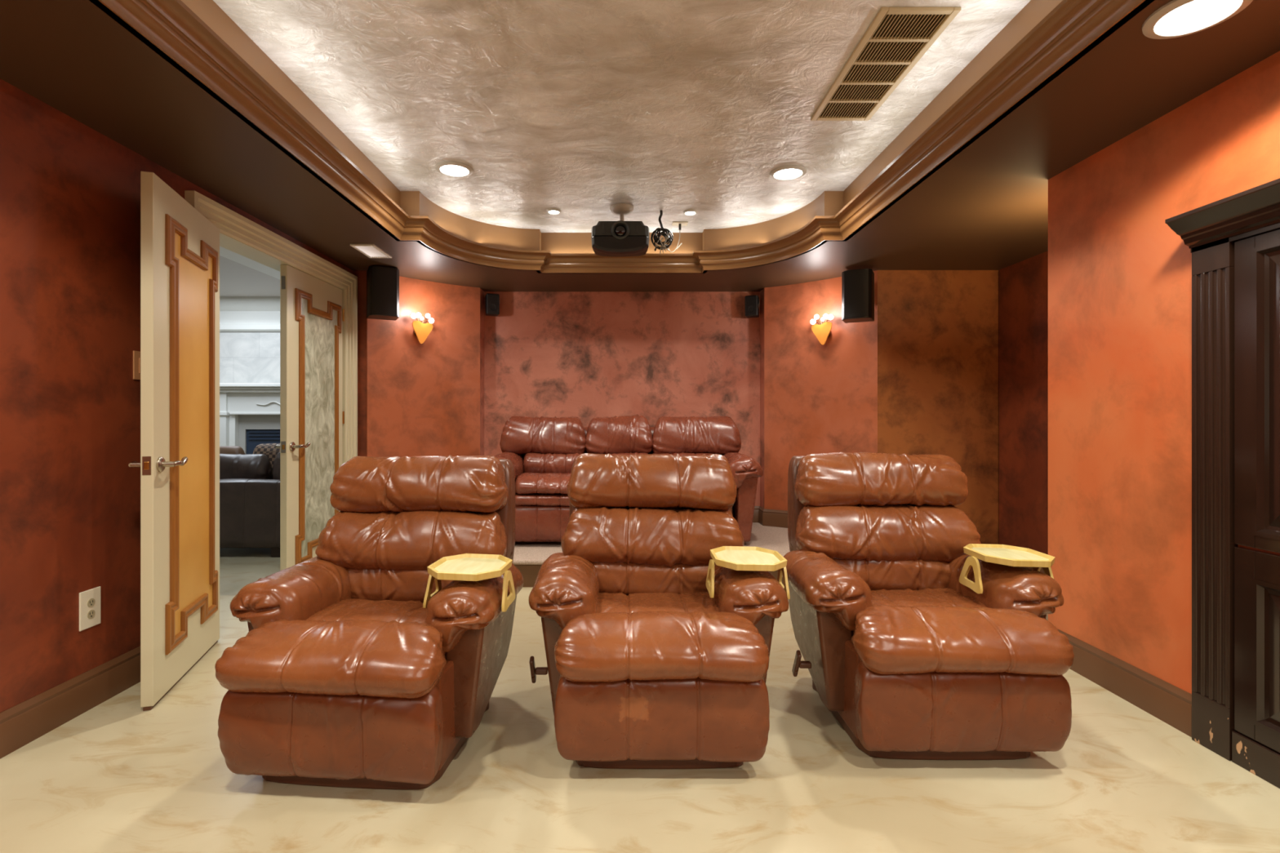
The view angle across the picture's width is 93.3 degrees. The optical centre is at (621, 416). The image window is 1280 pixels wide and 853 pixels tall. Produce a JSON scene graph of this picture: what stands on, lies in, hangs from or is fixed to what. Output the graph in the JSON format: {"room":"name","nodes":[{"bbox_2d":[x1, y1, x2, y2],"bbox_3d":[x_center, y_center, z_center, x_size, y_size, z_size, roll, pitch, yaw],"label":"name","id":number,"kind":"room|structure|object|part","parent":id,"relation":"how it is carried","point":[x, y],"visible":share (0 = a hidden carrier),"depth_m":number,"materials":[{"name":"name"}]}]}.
{"room":"home theater","nodes":[
{"label":"home theater","id":0,"kind":"room"},
{"bbox_2d":[0,78,352,712],"bbox_3d":[-2.110,-0.008,1.410,0.140,2.244,6.620,0,0,0],"label":"wall","id":1,"kind":"structure","parent":0,"point":[70,192],"depth_m":2.21,"materials":[{"name":"red paint"}]},
{"bbox_2d":[0,646,140,759],"bbox_3d":[-2.032,1.042,0.465,0.016,0.143,4.730,0,0,0],"label":"baseboard","id":2,"kind":"structure","parent":1,"relation":"attached to","point":[21,724],"depth_m":2.20,"materials":[{"name":"brown"}]},
{"bbox_2d":[79,586,100,631],"bbox_3d":[-2.036,0.734,2.315,0.008,0.146,0.092,0,0,0],"label":"outlet plate","id":3,"kind":"object","parent":1,"relation":"attached to","point":[89,600],"visible":1,"depth_m":2.31,"materials":[{"name":"beige"}]},
{"bbox_2d":[87,598,95,607],"bbox_3d":[-2.033,0.712,2.315,0.002,0.033,0.033,0,0,0],"label":"socket","id":4,"kind":"object","parent":3,"relation":"attached to","point":[91,602],"depth_m":2.32,"materials":[{"name":"beige"}]},
{"bbox_2d":[87,609,95,618],"bbox_3d":[-2.033,0.756,2.315,0.002,0.033,0.033,0,0,0],"label":"socket","id":5,"kind":"object","parent":3,"relation":"attached to","point":[91,613],"depth_m":2.32,"materials":[{"name":"beige"}]},
{"bbox_2d":[133,351,140,379],"bbox_3d":[-2.035,-0.216,2.560,0.010,0.120,0.080,0,0,0],"label":"switch plate","id":6,"kind":"object","parent":1,"relation":"attached to","point":[136,354],"visible":0.48,"depth_m":2.53,"materials":[{"name":"brown"}]},
{"bbox_2d":[128,171,219,711],"bbox_3d":[-1.908,0.091,2.644,0.166,2.043,0.752,0,0,-17],"label":"door","id":7,"kind":"structure","parent":1,"relation":"in","point":[179,464],"depth_m":2.47,"materials":[{"name":"beige paint"}]},
{"bbox_3d":[-1.861,0.185,2.329,0.052,0.060,0.060,0,0,-17],"label":"handle","id":8,"kind":"part","parent":7,"relation":"part of","materials":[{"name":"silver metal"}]},
{"bbox_3d":[-1.800,0.185,2.289,0.028,0.070,0.003,0,0,-17],"label":"latch plate","id":9,"kind":"part","parent":7,"relation":"part of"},
{"bbox_3d":[-1.771,0.185,2.356,0.052,0.060,0.060,0,0,-17],"label":"handle","id":10,"kind":"part","parent":7,"relation":"part of","materials":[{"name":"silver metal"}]},
{"bbox_3d":[-1.765,0.180,2.416,0.026,0.034,0.128,0,0,-17],"label":"lever","id":11,"kind":"part","parent":7,"relation":"part of","materials":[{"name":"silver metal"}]},
{"bbox_3d":[-1.884,0.070,2.668,0.018,1.750,0.563,0,0,-17],"label":"panel moulding","id":12,"kind":"part","parent":7,"relation":"part of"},
{"bbox_3d":[-1.891,0.070,2.667,0.001,1.710,0.523,0,0,-17],"label":"inlay panel","id":13,"kind":"part","parent":7,"relation":"part of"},
{"bbox_2d":[184,190,357,464],"bbox_3d":[-2.095,0.029,3.690,0.201,2.170,1.740,0,0,0],"label":"door frame","id":14,"kind":"structure","parent":1,"relation":"attached to","point":[229,223],"depth_m":3.84,"materials":[{"name":"beige paint"}]},
{"bbox_2d":[275,264,344,570],"bbox_3d":[-2.066,0.085,4.060,0.166,2.030,0.752,0,0,0],"label":"door","id":15,"kind":"structure","parent":1,"relation":"in","point":[312,313],"depth_m":3.92,"materials":[{"name":"beige paint"}]},
{"bbox_3d":[-2.066,0.185,3.689,0.028,0.070,0.003,0,0,0],"label":"latch plate","id":16,"kind":"part","parent":15,"relation":"part of","materials":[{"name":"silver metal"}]},
{"bbox_3d":[-2.019,0.185,3.745,0.052,0.060,0.060,0,0,0],"label":"handle","id":17,"kind":"part","parent":15,"relation":"part of","materials":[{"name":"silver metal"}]},
{"bbox_3d":[-1.996,0.180,3.800,0.026,0.034,0.128,0,0,0],"label":"lever","id":18,"kind":"part","parent":15,"relation":"part of","materials":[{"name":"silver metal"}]},
{"bbox_3d":[-2.036,0.070,4.083,0.018,1.750,0.603,0,0,0],"label":"panel moulding","id":19,"kind":"part","parent":15,"relation":"part of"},
{"bbox_3d":[-2.042,0.070,4.083,0.001,1.710,0.563,0,0,0],"label":"inlay panel","id":20,"kind":"part","parent":15,"relation":"part of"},
{"bbox_2d":[219,331,279,382],"bbox_3d":[-4.040,-0.176,7.050,4.520,2.580,0.100,0,0,0],"label":"wall","id":21,"kind":"structure","parent":0,"point":[245,357],"depth_m":7.00,"materials":[{"name":"paint"}]},
{"bbox_2d":[219,296,279,331],"bbox_3d":[-4.240,-1.176,6.930,4.120,0.380,0.140,0,0,0],"label":"trim","id":22,"kind":"structure","parent":21,"relation":"attached to","point":[237,313],"depth_m":6.95,"materials":[{"name":"white paint"}]},
{"bbox_2d":[219,255,279,296],"bbox_3d":[-4.230,-1.416,4.150,4.140,0.100,5.900,0,0,0],"label":"ceiling","id":23,"kind":"structure","parent":0,"point":[236,279],"depth_m":6.12,"materials":[{"name":"grey"}]},
{"bbox_2d":[219,246,279,279],"bbox_3d":[-2.930,-1.301,4.040,0.460,0.130,5.680,0,0,0],"label":"beam","id":24,"kind":"structure","parent":23,"relation":"attached to","point":[224,252],"depth_m":4.84,"materials":[{"name":"white paint"}]},
{"bbox_2d":[352,270,366,456],"bbox_3d":[-1.985,-0.008,4.635,0.110,2.244,0.100,0,0,0],"label":"wall","id":25,"kind":"structure","parent":0,"point":[361,274],"depth_m":4.59,"materials":[{"name":"red paint"}]},
{"bbox_2d":[366,270,479,457],"bbox_3d":[-1.614,-0.008,4.938,0.978,2.244,0.123,0,0,-41],"label":"wall","id":26,"kind":"structure","parent":0,"point":[423,399],"depth_m":4.92,"materials":[{"name":"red paint"}]},
{"bbox_2d":[366,266,399,320],"bbox_3d":[-1.788,-0.921,4.526,0.210,0.360,0.236,0,0,-29],"label":"loudspeaker","id":27,"kind":"object","parent":26,"relation":"attached to","point":[382,282],"visible":1,"depth_m":4.43,"materials":[{"name":"black"}]},
{"bbox_2d":[410,312,434,343],"bbox_3d":[-1.600,-0.708,4.838,0.189,0.246,0.094,0,0,-41],"label":"wall sconce","id":28,"kind":"object","parent":26,"relation":"attached to","point":[421,331],"visible":1,"depth_m":4.81,"materials":[{"name":"orange"}]},
{"bbox_3d":[-1.647,-0.798,4.781,0.044,0.044,0.044,0,0,-41],"label":"globe","id":29,"kind":"part","parent":28,"relation":"part of","materials":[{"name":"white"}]},
{"bbox_3d":[-1.616,-0.808,4.807,0.042,0.042,0.042,0,0,-41],"label":"globe","id":30,"kind":"part","parent":28,"relation":"part of","materials":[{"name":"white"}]},
{"bbox_3d":[-1.560,-0.811,4.856,0.040,0.040,0.040,0,0,-41],"label":"globe","id":31,"kind":"part","parent":28,"relation":"part of","materials":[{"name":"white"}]},
{"bbox_3d":[-1.537,-0.776,4.876,0.044,0.044,0.044,0,0,-41],"label":"globe","id":32,"kind":"part","parent":28,"relation":"part of","materials":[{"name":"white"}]},
{"bbox_2d":[213,0,1031,232],"bbox_3d":[0.000,-1.441,1.500,3.400,0.050,7.000,0,0,0],"label":"ceiling","id":33,"kind":"structure","parent":0,"point":[580,108],"depth_m":2.63,"materials":[{"name":"paint"}]},
{"bbox_2d":[435,160,473,177],"bbox_3d":[-0.955,-1.409,3.450,0.209,0.013,0.209,0,0,0],"label":"recessed light","id":34,"kind":"object","parent":33,"relation":"in","point":[450,168],"visible":1,"depth_m":3.44,"materials":[{"name":"white glass"}]},
{"bbox_2d":[546,208,560,214],"bbox_3d":[-0.467,-1.409,4.150,0.096,0.013,0.096,0,0,0],"label":"recessed light","id":35,"kind":"object","parent":33,"relation":"in","point":[550,211],"visible":1,"depth_m":4.15,"materials":[{"name":"white glass"}]},
{"bbox_2d":[591,203,648,257],"bbox_3d":[-0.010,-1.232,4.047,0.376,0.365,0.426,0,0,0],"label":"projector","id":36,"kind":"object","parent":33,"relation":"attached to","point":[620,238],"visible":1,"depth_m":3.85,"materials":[{"name":"grey"}]},
{"bbox_3d":[-0.010,-1.188,3.851,0.086,0.086,0.018,0,0,0],"label":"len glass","id":37,"kind":"part","parent":36,"relation":"part of","materials":[{"name":"black"}]},
{"bbox_2d":[650,209,673,253],"bbox_3d":[0.272,-1.262,4.122,0.153,0.313,0.072,0,0,0],"label":"cable bundle","id":38,"kind":"object","parent":33,"relation":"hanging from","point":[656,238],"visible":1,"depth_m":4.10,"materials":[{"name":"black"}]},
{"bbox_2d":[667,222,688,252],"bbox_3d":[0.401,-1.307,4.420,0.158,0.219,0.072,0,0,0],"label":"jack plate","id":39,"kind":"object","parent":33,"relation":"attached to","point":[679,224],"visible":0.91,"depth_m":4.41,"materials":[{"name":"beige"}]},
{"bbox_3d":[0.425,-1.413,4.420,0.110,0.007,0.072,0,0,0],"label":"plate","id":40,"kind":"part","parent":39,"relation":"part of","materials":[{"name":"beige"}]},
{"bbox_2d":[683,208,697,215],"bbox_3d":[0.472,-1.409,4.170,0.096,0.013,0.096,0,0,0],"label":"recessed light","id":41,"kind":"object","parent":33,"relation":"in","point":[690,211],"visible":1,"depth_m":4.16,"materials":[{"name":"white glass"}]},
{"bbox_2d":[769,164,806,180],"bbox_3d":[0.962,-1.409,3.500,0.209,0.013,0.209,0,0,0],"label":"recessed light","id":42,"kind":"object","parent":33,"relation":"in","point":[788,172],"visible":1,"depth_m":3.49,"materials":[{"name":"white glass"}]},
{"bbox_2d":[810,6,960,120],"bbox_3d":[1.034,-1.410,2.477,0.277,0.012,0.783,0,0,0],"label":"ceiling vent","id":43,"kind":"object","parent":33,"relation":"in","point":[895,36],"visible":1,"depth_m":2.38,"materials":[{"name":"beige metal"}]},
{"bbox_2d":[480,288,764,523],"bbox_3d":[0.003,-0.008,5.320,2.605,2.244,0.240,0,0,0],"label":"wall","id":44,"kind":"structure","parent":0,"point":[586,356],"depth_m":5.36,"materials":[{"name":"paint"}]},
{"bbox_2d":[484,293,499,315],"bbox_3d":[-1.125,-0.982,5.271,0.119,0.192,0.106,0,0,-20],"label":"speaker","id":45,"kind":"object","parent":44,"relation":"attached to","point":[491,301],"visible":1,"depth_m":5.23},
{"bbox_2d":[745,295,759,317],"bbox_3d":[1.139,-0.967,5.267,0.119,0.192,0.106,0,0,20],"label":"speaker","id":46,"kind":"object","parent":44,"relation":"attached to","point":[752,302],"visible":1,"depth_m":5.22},
{"bbox_2d":[752,506,759,522],"bbox_3d":[0.003,0.863,5.352,2.445,0.143,0.016,0,0,0],"label":"baseboard","id":47,"kind":"structure","parent":44,"relation":"attached to","point":[755,519],"depth_m":5.34,"materials":[{"name":"brown"}]},
{"bbox_2d":[89,0,1154,273],"bbox_3d":[0.000,-1.268,1.623,2.840,0.316,6.105,0,0,0],"label":"molding","id":48,"kind":"structure","parent":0,"point":[414,203],"depth_m":3.26,"materials":[{"name":"brown paint"}]},
{"bbox_2d":[98,0,1145,272],"bbox_3d":[0.000,-1.169,1.623,2.780,0.125,6.045,0,0,0],"label":"trim","id":49,"kind":"structure","parent":48,"relation":"attached to","point":[171,26],"depth_m":2.47,"materials":[{"name":"brown wood"}]},
{"bbox_2d":[0,547,1279,852],"bbox_3d":[-1.700,1.164,2.600,9.400,0.100,9.200,0,0,0],"label":"floor","id":50,"kind":"structure","parent":0,"point":[118,776],"depth_m":1.77,"materials":[{"name":"concrete"}]},
{"bbox_2d":[219,478,279,557],"bbox_3d":[-3.606,0.805,5.202,2.269,0.618,0.922,0,0,0],"label":"sofa","id":51,"kind":"object","parent":50,"relation":"on","point":[250,508],"visible":0.15,"depth_m":4.75,"materials":[{"name":"brown leather"}]},
{"bbox_2d":[219,445,244,454],"bbox_3d":[-3.530,0.434,5.270,0.524,0.357,0.147,0,0,-2],"label":"cushion","id":52,"kind":"object","parent":51,"relation":"on","point":[236,450],"visible":0.04,"depth_m":5.25,"materials":[{"name":"brown leather"}]},
{"bbox_2d":[219,453,272,479],"bbox_3d":[-3.270,0.471,5.076,0.644,0.326,0.174,0,0,0],"label":"leather cushion","id":53,"kind":"object","parent":51,"relation":"on","point":[250,466],"visible":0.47,"depth_m":5.01,"materials":[{"name":"leather"}]},
{"bbox_2d":[253,443,279,479],"bbox_3d":[-2.990,0.413,5.271,0.484,0.364,0.149,0,0,-2],"label":"woven cushion","id":54,"kind":"object","parent":51,"relation":"on","point":[269,450],"visible":0.13,"depth_m":5.23,"materials":[{"name":"fabric"}]},
{"bbox_3d":[-2.735,1.064,4.840,0.100,0.100,0.100,0,0,0],"label":"leg","id":55,"kind":"part","parent":51,"relation":"part of","materials":[{"name":"brown"}]},
{"bbox_2d":[272,452,279,479],"bbox_3d":[-2.800,0.444,5.078,0.264,0.334,0.146,0,0,1],"label":"cushion","id":56,"kind":"object","parent":51,"relation":"on","point":[276,468],"visible":0.16,"depth_m":5.02,"materials":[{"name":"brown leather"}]},
{"bbox_2d":[219,382,279,454],"bbox_3d":[-3.750,0.369,6.875,1.940,1.490,0.250,0,0,0],"label":"fireplace","id":57,"kind":"object","parent":50,"relation":"on","point":[250,412],"visible":0.25,"depth_m":6.87,"materials":[{"name":"white paint"}]},
{"bbox_3d":[-4.445,0.539,6.945,0.070,1.150,0.110,0,0,0],"label":"frame","id":58,"kind":"part","parent":57,"relation":"part of","materials":[{"name":"white paint"}]},
{"bbox_2d":[219,382,279,392],"bbox_3d":[-3.750,-0.326,6.875,1.940,0.100,0.250,0,0,0],"label":"mantel shelf","id":59,"kind":"object","parent":57,"relation":"attached to","point":[224,387],"depth_m":6.78,"materials":[{"name":"white paint"}]},
{"bbox_2d":[214,454,523,789],"bbox_3d":[-0.822,0.632,2.127,0.882,0.963,0.898,0,0,5],"label":"recliner","id":60,"kind":"object","parent":50,"relation":"on","point":[340,676],"visible":0.95,"depth_m":1.88,"materials":[{"name":"brown leather"}]},
{"bbox_3d":[-1.143,0.825,2.184,0.148,0.422,0.436,0,0,5],"label":"armrest","id":61,"kind":"part","parent":60,"relation":"part of","materials":[{"name":"leather"}]},
{"bbox_3d":[-0.848,0.920,1.774,0.658,0.284,0.113,0,0,5],"label":"footrest panel","id":62,"kind":"part","parent":60,"relation":"part of","materials":[{"name":"leather"}]},
{"bbox_3d":[-0.820,0.728,2.102,0.548,0.141,0.389,0,0,5],"label":"seat","id":63,"kind":"part","parent":60,"relation":"part of","materials":[{"name":"leather"}]},
{"bbox_2d":[347,568,452,603],"bbox_3d":[-0.802,0.632,2.317,0.548,0.177,0.156,0,0,5],"label":"lumbar cushion","id":64,"kind":"object","parent":60,"relation":"on","point":[374,584],"depth_m":2.26,"materials":[{"name":"leather"}]},
{"bbox_2d":[315,510,506,570],"bbox_3d":[-0.800,0.471,2.335,0.728,0.235,0.241,0,0,5],"label":"cushion","id":65,"kind":"object","parent":60,"relation":"on","point":[350,540],"depth_m":2.25,"materials":[{"name":"leather"}]},
{"bbox_2d":[422,553,515,612],"bbox_3d":[-0.505,0.557,2.018,0.271,0.140,0.270,1,0,5],"label":"tray","id":66,"kind":"object","parent":60,"relation":"attached to","point":[465,566],"visible":0.94,"depth_m":2.00,"materials":[{"name":"yellow wood"}]},
{"bbox_2d":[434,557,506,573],"bbox_3d":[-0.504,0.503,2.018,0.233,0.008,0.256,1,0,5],"label":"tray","id":67,"kind":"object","parent":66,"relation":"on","point":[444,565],"depth_m":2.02,"materials":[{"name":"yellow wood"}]},
{"bbox_3d":[-0.487,0.825,2.128,0.148,0.422,0.436,0,0,5],"label":"armrest","id":68,"kind":"part","parent":60,"relation":"part of","materials":[{"name":"leather"}]},
{"bbox_3d":[-0.789,0.577,2.464,0.687,0.804,0.222,0,0,5],"label":"backrest","id":69,"kind":"part","parent":60,"relation":"part of","materials":[{"name":"leather"}]},
{"bbox_2d":[514,564,784,586],"bbox_3d":[0.078,1.039,4.650,3.644,0.150,1.400,0,0,0],"label":"platform","id":70,"kind":"object","parent":50,"relation":"on","point":[529,572],"depth_m":3.95,"materials":[{"name":"brown"}]},
{"bbox_2d":[512,522,790,564],"bbox_3d":[0.079,0.949,4.640,3.642,0.030,1.420,0,0,0],"label":"floor","id":71,"kind":"structure","parent":70,"relation":"on","point":[772,538],"depth_m":4.38,"materials":[{"name":"carpet"}]},
{"bbox_2d":[493,414,763,542],"bbox_3d":[-0.006,0.457,4.678,2.076,0.954,0.811,0,0,0],"label":"sofa","id":72,"kind":"object","parent":71,"relation":"on","point":[543,451],"visible":0.41,"depth_m":4.74,"materials":[{"name":"leather"}]},
{"bbox_3d":[-0.005,0.749,4.690,1.600,0.310,0.660,0,0,0],"label":"frame","id":73,"kind":"part","parent":72,"relation":"part of","materials":[{"name":"leather"}]},
{"bbox_3d":[-0.525,0.763,4.348,0.494,0.276,0.101,0,0,0],"label":"panel","id":74,"kind":"part","parent":72,"relation":"part of","materials":[{"name":"leather"}]},
{"bbox_2d":[515,472,570,493],"bbox_3d":[-0.525,0.502,4.549,0.498,0.163,0.553,0,0,0],"label":"seat cushion","id":75,"kind":"object","parent":72,"relation":"on","point":[525,482],"depth_m":4.30,"materials":[{"name":"leather"}]},
{"bbox_2d":[523,452,584,473],"bbox_3d":[-0.525,0.384,4.804,0.498,0.211,0.242,0,0,0],"label":"cushion","id":76,"kind":"object","parent":72,"relation":"on","point":[533,462],"depth_m":4.70,"materials":[{"name":"leather"}]},
{"bbox_2d":[591,452,647,455],"bbox_3d":[-0.025,0.379,4.802,0.498,0.216,0.243,0,0,0],"label":"cushion","id":77,"kind":"object","parent":72,"relation":"on","point":[611,453],"depth_m":4.76,"materials":[{"name":"leather"}]},
{"bbox_3d":[-0.005,0.502,4.994,1.684,0.853,0.180,0,0,0],"label":"backrest","id":78,"kind":"part","parent":72,"relation":"part of","materials":[{"name":"leather"}]},
{"bbox_2d":[651,452,713,456],"bbox_3d":[0.490,0.383,4.805,0.528,0.210,0.242,0,0,0],"label":"cushion","id":79,"kind":"object","parent":72,"relation":"on","point":[682,454],"depth_m":4.76,"materials":[{"name":"leather"}]},
{"bbox_3d":[0.906,0.659,4.692,0.152,0.490,0.713,0,0,0],"label":"armrest","id":80,"kind":"part","parent":72,"relation":"part of","materials":[{"name":"leather"}]},
{"bbox_2d":[528,453,788,768],"bbox_3d":[0.120,0.632,2.221,0.888,0.963,0.900,0,0,0],"label":"recliner","id":81,"kind":"object","parent":50,"relation":"on","point":[646,669],"visible":0.91,"depth_m":1.97,"materials":[{"name":"brown leather"}]},
{"bbox_3d":[-0.293,0.898,2.145,0.060,0.113,0.084,0,0,0],"label":"lever","id":82,"kind":"part","parent":81,"relation":"part of","materials":[{"name":"wood"}]},
{"bbox_3d":[-0.207,0.825,2.252,0.148,0.422,0.436,0,0,0],"label":"armrest","id":83,"kind":"part","parent":81,"relation":"part of","materials":[{"name":"leather"}]},
{"bbox_2d":[593,562,708,595],"bbox_3d":[0.122,0.633,2.414,0.548,0.172,0.163,0,0,0],"label":"lumbar cushion","id":84,"kind":"object","parent":81,"relation":"on","point":[625,578],"depth_m":2.35,"materials":[{"name":"leather"}]},
{"bbox_3d":[0.122,0.577,2.559,0.687,0.804,0.222,0,0,0],"label":"backrest","id":85,"kind":"part","parent":81,"relation":"part of","materials":[{"name":"leather"}]},
{"bbox_2d":[560,506,744,567],"bbox_3d":[0.122,0.476,2.431,0.728,0.230,0.242,0,0,0],"label":"cushion","id":86,"kind":"object","parent":81,"relation":"on","point":[597,536],"depth_m":2.34,"materials":[{"name":"leather"}]},
{"bbox_3d":[0.122,0.726,2.197,0.548,0.140,0.389,0,0,0],"label":"seat","id":87,"kind":"part","parent":81,"relation":"part of","materials":[{"name":"leather"}]},
{"bbox_3d":[0.122,0.920,1.869,0.658,0.287,0.112,0,0,0],"label":"footrest panel","id":88,"kind":"part","parent":81,"relation":"part of","materials":[{"name":"leather"}]},
{"bbox_2d":[706,546,790,599],"bbox_3d":[0.443,0.557,2.140,0.271,0.140,0.270,1,1,0],"label":"tray","id":89,"kind":"object","parent":81,"relation":"attached to","point":[734,557],"visible":0.91,"depth_m":2.12,"materials":[{"name":"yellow wood"}]},
{"bbox_2d":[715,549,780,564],"bbox_3d":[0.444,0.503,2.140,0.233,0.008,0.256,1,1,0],"label":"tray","id":90,"kind":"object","parent":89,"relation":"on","point":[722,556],"depth_m":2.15,"materials":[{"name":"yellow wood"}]},
{"bbox_3d":[0.451,0.825,2.252,0.148,0.422,0.436,0,0,0],"label":"armrest","id":91,"kind":"part","parent":81,"relation":"part of","materials":[{"name":"leather"}]},
{"bbox_2d":[782,452,1074,759],"bbox_3d":[1.072,0.632,2.273,0.885,0.964,0.896,0,0,1],"label":"recliner","id":92,"kind":"object","parent":50,"relation":"on","point":[912,662],"visible":0.96,"depth_m":2.04,"materials":[{"name":"brown leather"}]},
{"bbox_3d":[1.078,0.577,2.609,0.687,0.804,0.223,0,0,1],"label":"backrest","id":93,"kind":"part","parent":92,"relation":"part of","materials":[{"name":"leather"}]},
{"bbox_3d":[0.659,0.898,2.199,0.060,0.113,0.084,0,0,1],"label":"lever","id":94,"kind":"part","parent":92,"relation":"part of","materials":[{"name":"wood"}]},
{"bbox_3d":[0.746,0.825,2.305,0.148,0.422,0.436,0,0,1],"label":"armrest","id":95,"kind":"part","parent":92,"relation":"part of","materials":[{"name":"leather"}]},
{"bbox_2d":[795,504,981,562],"bbox_3d":[1.077,0.476,2.481,0.728,0.232,0.238,0,0,1],"label":"cushion","id":96,"kind":"object","parent":92,"relation":"on","point":[842,533],"depth_m":2.39,"materials":[{"name":"leather"}]},
{"bbox_2d":[834,558,950,590],"bbox_3d":[1.077,0.633,2.463,0.548,0.174,0.157,0,0,1],"label":"lumbar cushion","id":97,"kind":"object","parent":92,"relation":"on","point":[879,574],"depth_m":2.40,"materials":[{"name":"leather"}]},
{"bbox_3d":[1.074,0.730,2.245,0.548,0.142,0.392,0,0,1],"label":"seat","id":98,"kind":"part","parent":92,"relation":"part of","materials":[{"name":"leather"}]},
{"bbox_3d":[1.071,0.919,1.917,0.658,0.284,0.110,0,0,1],"label":"footrest panel","id":99,"kind":"part","parent":92,"relation":"part of","materials":[{"name":"leather"}]},
{"bbox_2d":[959,543,1055,593],"bbox_3d":[1.395,0.557,2.187,0.271,0.140,0.270,1,0,1],"label":"tray","id":100,"kind":"object","parent":92,"relation":"attached to","point":[1002,554],"visible":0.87,"depth_m":2.17,"materials":[{"name":"yellow wood"}]},
{"bbox_2d":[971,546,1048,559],"bbox_3d":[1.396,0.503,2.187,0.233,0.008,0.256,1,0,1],"label":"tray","id":101,"kind":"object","parent":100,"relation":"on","point":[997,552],"depth_m":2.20,"materials":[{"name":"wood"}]},
{"bbox_3d":[1.404,0.825,2.298,0.148,0.422,0.436,0,0,1],"label":"armrest","id":102,"kind":"part","parent":92,"relation":"part of","materials":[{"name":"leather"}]},
{"bbox_2d":[1164,177,1279,788],"bbox_3d":[1.935,0.216,1.534,0.117,1.795,1.108,0,0,0],"label":"tall cabinet","id":103,"kind":"object","parent":50,"relation":"on","point":[1233,241],"visible":1,"depth_m":1.93,"materials":[{"name":"brown wood"}]},
{"bbox_3d":[1.935,-0.631,1.534,0.117,0.100,1.108,0,0,0],"label":"crown","id":104,"kind":"part","parent":103,"relation":"part of","materials":[{"name":"brown wood"}]},
{"bbox_3d":[1.984,-0.077,1.524,0.021,0.973,0.848,0,0,0],"label":"door","id":105,"kind":"part","parent":103,"relation":"part of","materials":[{"name":"brown wood"}]},
{"bbox_3d":[1.984,0.714,1.524,0.021,0.590,0.848,0,0,0],"label":"door","id":106,"kind":"part","parent":103,"relation":"part of","materials":[{"name":"brown wood"}]},
{"bbox_3d":[1.979,-0.079,1.528,0.016,0.897,0.727,0,0,0],"label":"raised panel","id":107,"kind":"part","parent":103,"relation":"part of","materials":[{"name":"brown wood"}]},
{"bbox_3d":[1.979,0.733,1.528,0.016,0.454,0.727,0,0,0],"label":"raised panel","id":108,"kind":"part","parent":103,"relation":"part of","materials":[{"name":"brown wood"}]},
{"bbox_2d":[0,0,1279,291],"bbox_3d":[0.405,-1.116,1.740,4.930,0.012,7.320,0,0,0],"label":"ceiling","id":109,"kind":"structure","parent":0,"point":[985,207],"depth_m":2.47,"materials":[{"name":"brown"}]},
{"bbox_2d":[350,244,391,257],"bbox_3d":[-1.667,-1.104,4.030,0.155,0.012,0.310,0,0,0],"label":"ceiling vent","id":110,"kind":"object","parent":109,"relation":"in","point":[371,251],"visible":1,"depth_m":4.01,"materials":[{"name":"white metal"}]},
{"bbox_2d":[1142,0,1253,39],"bbox_3d":[1.573,-1.103,1.654,0.228,0.013,0.228,0,0,0],"label":"recessed light","id":111,"kind":"object","parent":109,"relation":"in","point":[1176,18],"visible":1,"depth_m":1.67,"materials":[{"name":"white glass"}]},
{"bbox_2d":[764,270,877,528],"bbox_3d":[1.619,-0.008,4.933,0.978,2.244,0.123,0,0,41],"label":"wall","id":112,"kind":"structure","parent":0,"point":[819,398],"depth_m":4.95,"materials":[{"name":"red paint"}]},
{"bbox_2d":[758,506,787,528],"bbox_3d":[1.528,0.863,4.930,0.129,0.143,1.064,0,0,-42],"label":"baseboard","id":113,"kind":"structure","parent":112,"relation":"attached to","point":[770,517],"depth_m":5.14,"materials":[{"name":"brown"}]},
{"bbox_2d":[809,313,833,345],"bbox_3d":[1.603,-0.698,4.831,0.189,0.246,0.094,0,0,41],"label":"wall sconce","id":114,"kind":"object","parent":112,"relation":"attached to","point":[822,331],"visible":1,"depth_m":4.81,"materials":[{"name":"orange"}]},
{"bbox_3d":[1.540,-0.766,4.869,0.044,0.044,0.044,0,0,41],"label":"globe","id":115,"kind":"part","parent":114,"relation":"part of","materials":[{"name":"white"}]},
{"bbox_3d":[1.563,-0.801,4.849,0.040,0.040,0.040,0,0,41],"label":"globe","id":116,"kind":"part","parent":114,"relation":"part of","materials":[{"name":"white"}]},
{"bbox_3d":[1.619,-0.798,4.800,0.042,0.042,0.042,0,0,41],"label":"globe","id":117,"kind":"part","parent":114,"relation":"part of","materials":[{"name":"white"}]},
{"bbox_3d":[1.649,-0.788,4.774,0.044,0.044,0.044,0,0,41],"label":"globe","id":118,"kind":"part","parent":114,"relation":"part of","materials":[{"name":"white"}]},
{"bbox_2d":[841,268,874,323],"bbox_3d":[1.768,-0.901,4.526,0.210,0.360,0.236,0,0,29],"label":"loudspeaker","id":119,"kind":"object","parent":112,"relation":"attached to","point":[857,285],"visible":1,"depth_m":4.43,"materials":[{"name":"black"}]},
{"bbox_2d":[877,270,998,544],"bbox_3d":[2.393,-0.008,4.625,0.915,2.244,0.100,0,0,0],"label":"wall","id":120,"kind":"structure","parent":0,"point":[938,330],"depth_m":4.58,"materials":[{"name":"mottled brown painted plaster"}]},
{"bbox_2d":[999,50,1279,693],"bbox_3d":[2.473,-0.008,1.335,0.955,2.244,6.470,0,0,0],"label":"wall","id":121,"kind":"structure","parent":0,"point":[1120,277],"depth_m":2.41,"materials":[{"name":"orange paint"}]},
{"bbox_2d":[1028,567,1191,737],"bbox_3d":[2.400,1.042,3.337,0.900,0.143,2.475,0,0,0],"label":"baseboard","id":122,"kind":"structure","parent":121,"relation":"attached to","point":[1168,703],"depth_m":2.33,"materials":[{"name":"brown"}]}
]}

